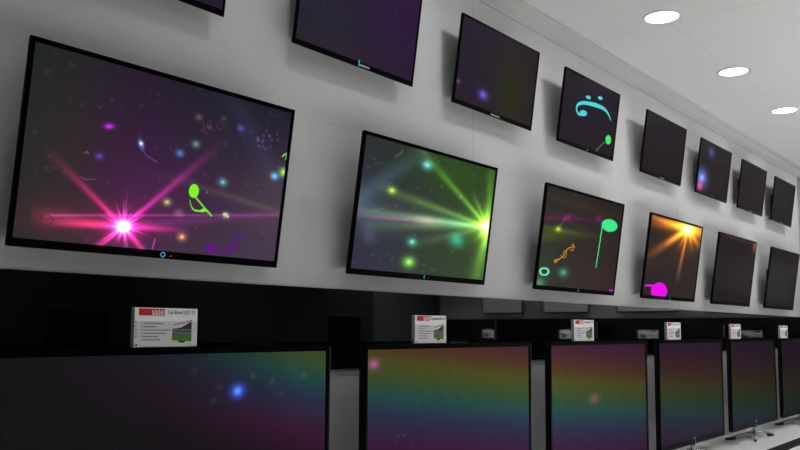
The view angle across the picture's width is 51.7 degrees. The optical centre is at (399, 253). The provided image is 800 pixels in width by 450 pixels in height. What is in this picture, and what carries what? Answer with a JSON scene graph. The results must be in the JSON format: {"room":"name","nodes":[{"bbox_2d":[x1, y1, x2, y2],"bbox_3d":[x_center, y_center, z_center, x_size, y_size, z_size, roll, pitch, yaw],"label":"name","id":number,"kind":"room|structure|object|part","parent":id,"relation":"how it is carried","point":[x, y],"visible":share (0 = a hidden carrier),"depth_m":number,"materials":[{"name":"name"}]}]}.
{"room":"electronics store","nodes":[
{"label":"electronics store","id":0,"kind":"room"},
{"bbox_2d":[0,0,799,449],"bbox_3d":[0.570,0.296,5.310,0.150,4.000,15.350,-4,-7,39],"label":"wall","id":1,"kind":"structure","parent":0,"point":[249,51],"depth_m":4.36,"materials":[{"name":"white paint"}]},
{"bbox_2d":[5,35,294,267],"bbox_3d":[-0.926,-0.335,3.268,0.179,0.709,1.215,-4,-7,39],"label":"television","id":2,"kind":"object","parent":1,"relation":"attached to","point":[113,156],"visible":1,"depth_m":3.15,"materials":[{"name":"black plastic"}]},
{"bbox_2d":[178,0,225,16],"bbox_3d":[-1.041,-1.317,3.235,0.149,0.527,0.900,-4,-7,39],"label":"television","id":3,"kind":"object","parent":1,"relation":"attached to","point":[217,7],"visible":1,"depth_m":3.50,"materials":[{"name":"black plastic"}]},
{"bbox_2d":[291,0,421,86],"bbox_3d":[-0.213,-1.219,4.243,0.149,0.527,0.900,-4,-7,39],"label":"television","id":4,"kind":"object","parent":1,"relation":"attached to","point":[380,37],"visible":1,"depth_m":4.25,"materials":[{"name":"black plastic"}]},
{"bbox_2d":[0,269,799,368],"bbox_3d":[0.578,0.479,5.181,0.017,0.395,15.188,-4,-7,39],"label":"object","id":5,"kind":"structure","parent":1,"relation":"attached to","point":[39,309],"depth_m":3.92,"materials":[{"name":"black laminate"}]},
{"bbox_2d":[345,130,497,284],"bbox_3d":[0.141,-0.208,4.567,0.179,0.709,1.215,-4,-7,39],"label":"television","id":6,"kind":"object","parent":1,"relation":"attached to","point":[419,212],"visible":1,"depth_m":4.47,"materials":[{"name":"glass"}]},
{"bbox_2d":[451,13,539,130],"bbox_3d":[0.600,-1.123,5.233,0.149,0.527,0.900,-4,-7,39],"label":"television","id":7,"kind":"object","parent":1,"relation":"attached to","point":[495,74],"visible":1,"depth_m":5.17,"materials":[{"name":"black plastic"}]},
{"bbox_2d":[532,182,624,295],"bbox_3d":[1.291,-0.072,5.968,0.179,0.709,1.215,-4,-7,39],"label":"television","id":8,"kind":"object","parent":1,"relation":"attached to","point":[578,246],"visible":1,"depth_m":5.88,"materials":[{"name":"black plastic"}]},
{"bbox_2d":[556,66,619,160],"bbox_3d":[1.402,-1.027,6.210,0.149,0.527,0.900,-4,-7,39],"label":"television","id":9,"kind":"object","parent":1,"relation":"attached to","point":[588,110],"visible":1,"depth_m":6.15,"materials":[{"name":"black plastic"}]},
{"bbox_2d":[478,0,799,176],"bbox_3d":[0.625,-1.663,5.358,0.110,0.110,15.200,-4,-7,39],"label":"trim","id":10,"kind":"structure","parent":1,"relation":"attached to","point":[520,11],"depth_m":6.83,"materials":[{"name":"paint"}]},
{"bbox_2d":[639,109,686,185],"bbox_3d":[2.315,-0.919,7.321,0.149,0.527,0.900,-4,-7,39],"label":"television","id":11,"kind":"object","parent":1,"relation":"attached to","point":[664,140],"visible":1,"depth_m":7.27,"materials":[{"name":"black plastic"}]},
{"bbox_2d":[640,212,702,301],"bbox_3d":[2.394,0.058,7.310,0.179,0.709,1.215,-4,-7,39],"label":"television","id":12,"kind":"object","parent":1,"relation":"attached to","point":[673,246],"visible":1,"depth_m":7.23,"materials":[{"name":"black plastic"}]},
{"bbox_2d":[694,137,731,202],"bbox_3d":[3.134,-0.822,8.318,0.149,0.527,0.900,-4,-7,39],"label":"television","id":13,"kind":"object","parent":1,"relation":"attached to","point":[714,162],"visible":1,"depth_m":8.27,"materials":[{"name":"black glass"}]},
{"bbox_2d":[710,232,756,306],"bbox_3d":[3.464,0.185,8.612,0.179,0.709,1.215,-4,-7,39],"label":"television","id":14,"kind":"object","parent":1,"relation":"attached to","point":[734,263],"visible":1,"depth_m":8.54,"materials":[{"name":"black plastic"}]},
{"bbox_2d":[736,159,766,216],"bbox_3d":[3.935,-0.728,9.294,0.149,0.527,0.900,-4,-7,39],"label":"television","id":15,"kind":"object","parent":1,"relation":"attached to","point":[752,178],"visible":1,"depth_m":9.24,"materials":[{"name":"black glass"}]},
{"bbox_2d":[763,246,799,309],"bbox_3d":[4.600,0.320,9.995,0.179,0.709,1.215,-4,-7,39],"label":"television","id":16,"kind":"object","parent":1,"relation":"attached to","point":[781,274],"visible":1,"depth_m":9.92,"materials":[{"name":"black plastic"}]},
{"bbox_2d":[770,176,795,226],"bbox_3d":[4.733,-0.633,10.265,0.149,0.527,0.900,-4,-7,39],"label":"television","id":17,"kind":"object","parent":1,"relation":"attached to","point":[782,197],"visible":1,"depth_m":10.21,"materials":[{"name":"black glass"}]},
{"bbox_2d":[523,0,799,165],"bbox_3d":[2.981,-1.915,3.545,6.350,0.100,15.350,-4,-7,39],"label":"ceiling","id":18,"kind":"structure","parent":0,"point":[686,55],"depth_m":6.43,"materials":[{"name":"white paint"}]},
{"bbox_2d":[642,10,681,24],"bbox_3d":[1.838,-1.658,5.793,0.268,0.006,0.268,-4,-7,39],"label":"recessed light","id":19,"kind":"object","parent":18,"relation":"in","point":[658,17],"visible":1,"depth_m":5.79,"materials":[{"name":"white plastic"}]},
{"bbox_2d":[645,11,678,22],"bbox_3d":[1.838,-1.659,5.793,0.226,0.003,0.226,-4,-7,39],"label":"diffuser","id":20,"kind":"object","parent":19,"relation":"attached to","point":[656,16],"depth_m":5.79,"materials":[{"name":"white plastic"}]},
{"bbox_2d":[717,67,750,76],"bbox_3d":[2.828,-1.541,6.999,0.268,0.006,0.268,-4,-7,39],"label":"recessed light","id":21,"kind":"object","parent":18,"relation":"in","point":[732,71],"visible":1,"depth_m":6.99,"materials":[{"name":"white plastic"}]},
{"bbox_2d":[719,68,747,75],"bbox_3d":[2.828,-1.542,6.999,0.226,0.003,0.226,-4,-7,39],"label":"diffuser","id":22,"kind":"object","parent":21,"relation":"attached to","point":[727,71],"depth_m":6.99,"materials":[{"name":"white plastic"}]},
{"bbox_2d":[770,107,798,113],"bbox_3d":[3.825,-1.423,8.212,0.268,0.006,0.268,-4,-7,39],"label":"recessed light","id":23,"kind":"object","parent":18,"relation":"in","point":[783,110],"visible":1,"depth_m":8.21,"materials":[{"name":"white plastic"}]},
{"bbox_2d":[797,177,799,247],"bbox_3d":[7.780,0.696,9.212,6.050,4.000,0.150,-4,-7,39],"label":"wall","id":24,"kind":"structure","parent":0,"point":[798,178],"depth_m":11.20,"materials":[{"name":"white paint"}]},
{"bbox_3d":[2.959,2.168,3.166,6.350,0.100,15.350,-4,-7,39],"label":"floor","id":25,"kind":"structure","parent":0,"visible":0},
{"bbox_2d":[676,415,799,449],"bbox_3d":[1.059,1.870,4.664,1.249,0.749,15.188,-4,-7,39],"label":"countertop","id":26,"kind":"structure","parent":25,"relation":"on","point":[786,436],"depth_m":8.03,"materials":[{"name":"white laminate"}]},
{"bbox_2d":[0,345,330,449],"bbox_3d":[-0.821,0.835,3.018,0.286,0.984,1.481,-4,-7,39],"label":"television","id":27,"kind":"object","parent":26,"relation":"on","point":[277,397],"visible":1,"depth_m":2.94,"materials":[{"name":"glass"}]},
{"bbox_2d":[130,307,197,346],"bbox_3d":[-0.844,0.265,2.967,0.022,0.139,0.265,-4,-7,39],"label":"price sign","id":28,"kind":"object","parent":27,"relation":"on","point":[150,327],"visible":1,"depth_m":2.95,"materials":[{"name":"white paper"}]},
{"bbox_2d":[172,320,191,342],"bbox_3d":[-0.794,0.283,3.010,0.001,0.084,0.083,-4,-7,39],"label":"picture","id":29,"kind":"object","parent":28,"relation":"attached to","point":[181,329],"depth_m":3.01},
{"bbox_3d":[-0.310,0.827,3.558,0.013,0.843,0.003,-4,-7,39],"label":"trim","id":30,"kind":"part","parent":27,"relation":"part of","materials":[{"name":"grey metal"}]},
{"bbox_2d":[358,342,531,449],"bbox_3d":[0.262,0.963,4.335,0.286,0.984,1.481,-4,-7,39],"label":"television","id":31,"kind":"object","parent":26,"relation":"on","point":[417,396],"visible":1,"depth_m":4.24,"materials":[{"name":"black plastic"}]},
{"bbox_2d":[412,315,445,342],"bbox_3d":[0.149,0.383,4.176,0.022,0.139,0.262,-4,-7,39],"label":"price sign","id":32,"kind":"object","parent":31,"relation":"on","point":[425,328],"visible":1,"depth_m":4.16,"materials":[{"name":"white paper"}]},
{"bbox_2d":[434,324,443,339],"bbox_3d":[0.198,0.400,4.218,0.001,0.084,0.082,-4,-7,39],"label":"picture","id":33,"kind":"object","parent":32,"relation":"attached to","point":[438,328],"depth_m":4.22},
{"bbox_3d":[0.772,0.955,4.876,0.013,0.843,0.003,-4,-7,39],"label":"trim","id":34,"kind":"part","parent":31,"relation":"part of","materials":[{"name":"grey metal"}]},
{"bbox_2d":[545,340,648,449],"bbox_3d":[1.344,1.091,5.653,0.286,0.984,1.481,-4,-7,39],"label":"television","id":35,"kind":"object","parent":26,"relation":"on","point":[596,392],"visible":1,"depth_m":5.55,"materials":[{"name":"black plastic"}]},
{"bbox_2d":[571,320,593,340],"bbox_3d":[1.213,0.509,5.471,0.022,0.139,0.283,-4,-7,39],"label":"price sign","id":36,"kind":"object","parent":35,"relation":"on","point":[581,330],"visible":1,"depth_m":5.45,"materials":[{"name":"white paper"}]},
{"bbox_2d":[586,327,591,338],"bbox_3d":[1.265,0.527,5.517,0.001,0.084,0.089,-4,-7,39],"label":"picture","id":37,"kind":"object","parent":36,"relation":"attached to","point":[588,329],"depth_m":5.51},
{"bbox_3d":[1.854,1.083,6.194,0.013,0.843,0.003,-4,-7,39],"label":"trim","id":38,"kind":"part","parent":35,"relation":"part of","materials":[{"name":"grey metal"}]},
{"bbox_2d":[654,339,724,449],"bbox_3d":[2.426,1.219,6.971,0.286,0.984,1.481,-4,-7,39],"label":"television","id":39,"kind":"object","parent":26,"relation":"on","point":[689,388],"visible":1,"depth_m":6.84,"materials":[{"name":"glass"}]},
{"bbox_2d":[665,322,680,339],"bbox_3d":[2.211,0.627,6.686,0.022,0.139,0.292,-4,-7,39],"label":"price sign","id":40,"kind":"object","parent":39,"relation":"on","point":[672,329],"visible":1,"depth_m":6.66,"materials":[{"name":"white paper"}]},
{"bbox_2d":[675,328,679,337],"bbox_3d":[2.264,0.645,6.734,0.001,0.084,0.092,-4,-7,39],"label":"picture","id":41,"kind":"object","parent":40,"relation":"attached to","point":[677,330],"depth_m":6.73},
{"bbox_2d":[725,338,777,441],"bbox_3d":[3.508,1.347,8.289,0.286,0.984,1.481,-4,-7,39],"label":"television","id":42,"kind":"object","parent":26,"relation":"on","point":[751,363],"visible":1,"depth_m":8.16,"materials":[{"name":"black plastic"}]},
{"bbox_2d":[729,324,740,338],"bbox_3d":[3.204,0.745,7.895,0.022,0.139,0.290,-4,-7,39],"label":"price sign","id":43,"kind":"object","parent":42,"relation":"on","point":[734,329],"visible":1,"depth_m":7.87,"materials":[{"name":"white paper"}]},
{"bbox_3d":[3.363,1.792,8.140,0.383,0.069,0.032,3,-6,-25],"label":"leg","id":44,"kind":"part","parent":42,"relation":"part of","materials":[{"name":"silver metal"}]},
{"bbox_3d":[3.671,1.810,8.316,0.333,0.069,0.032,4,-7,-36],"label":"leg","id":45,"kind":"part","parent":42,"relation":"part of","materials":[{"name":"silver metal"}]},
{"bbox_2d":[775,338,799,424],"bbox_3d":[4.591,1.476,9.606,0.286,0.984,1.481,-4,-7,39],"label":"television","id":46,"kind":"object","parent":26,"relation":"on","point":[788,349],"visible":1,"depth_m":9.25,"materials":[{"name":"black plastic"}]},
{"bbox_2d":[778,325,787,337],"bbox_3d":[4.263,0.870,9.184,0.022,0.139,0.300,-4,-7,39],"label":"price sign","id":47,"kind":"object","parent":46,"relation":"on","point":[782,330],"visible":1,"depth_m":9.14,"materials":[{"name":"white paper"}]},
{"bbox_3d":[4.446,1.920,9.457,0.383,0.069,0.032,3,-6,-25],"label":"leg","id":48,"kind":"part","parent":46,"relation":"part of","materials":[{"name":"silver metal"}]}
]}

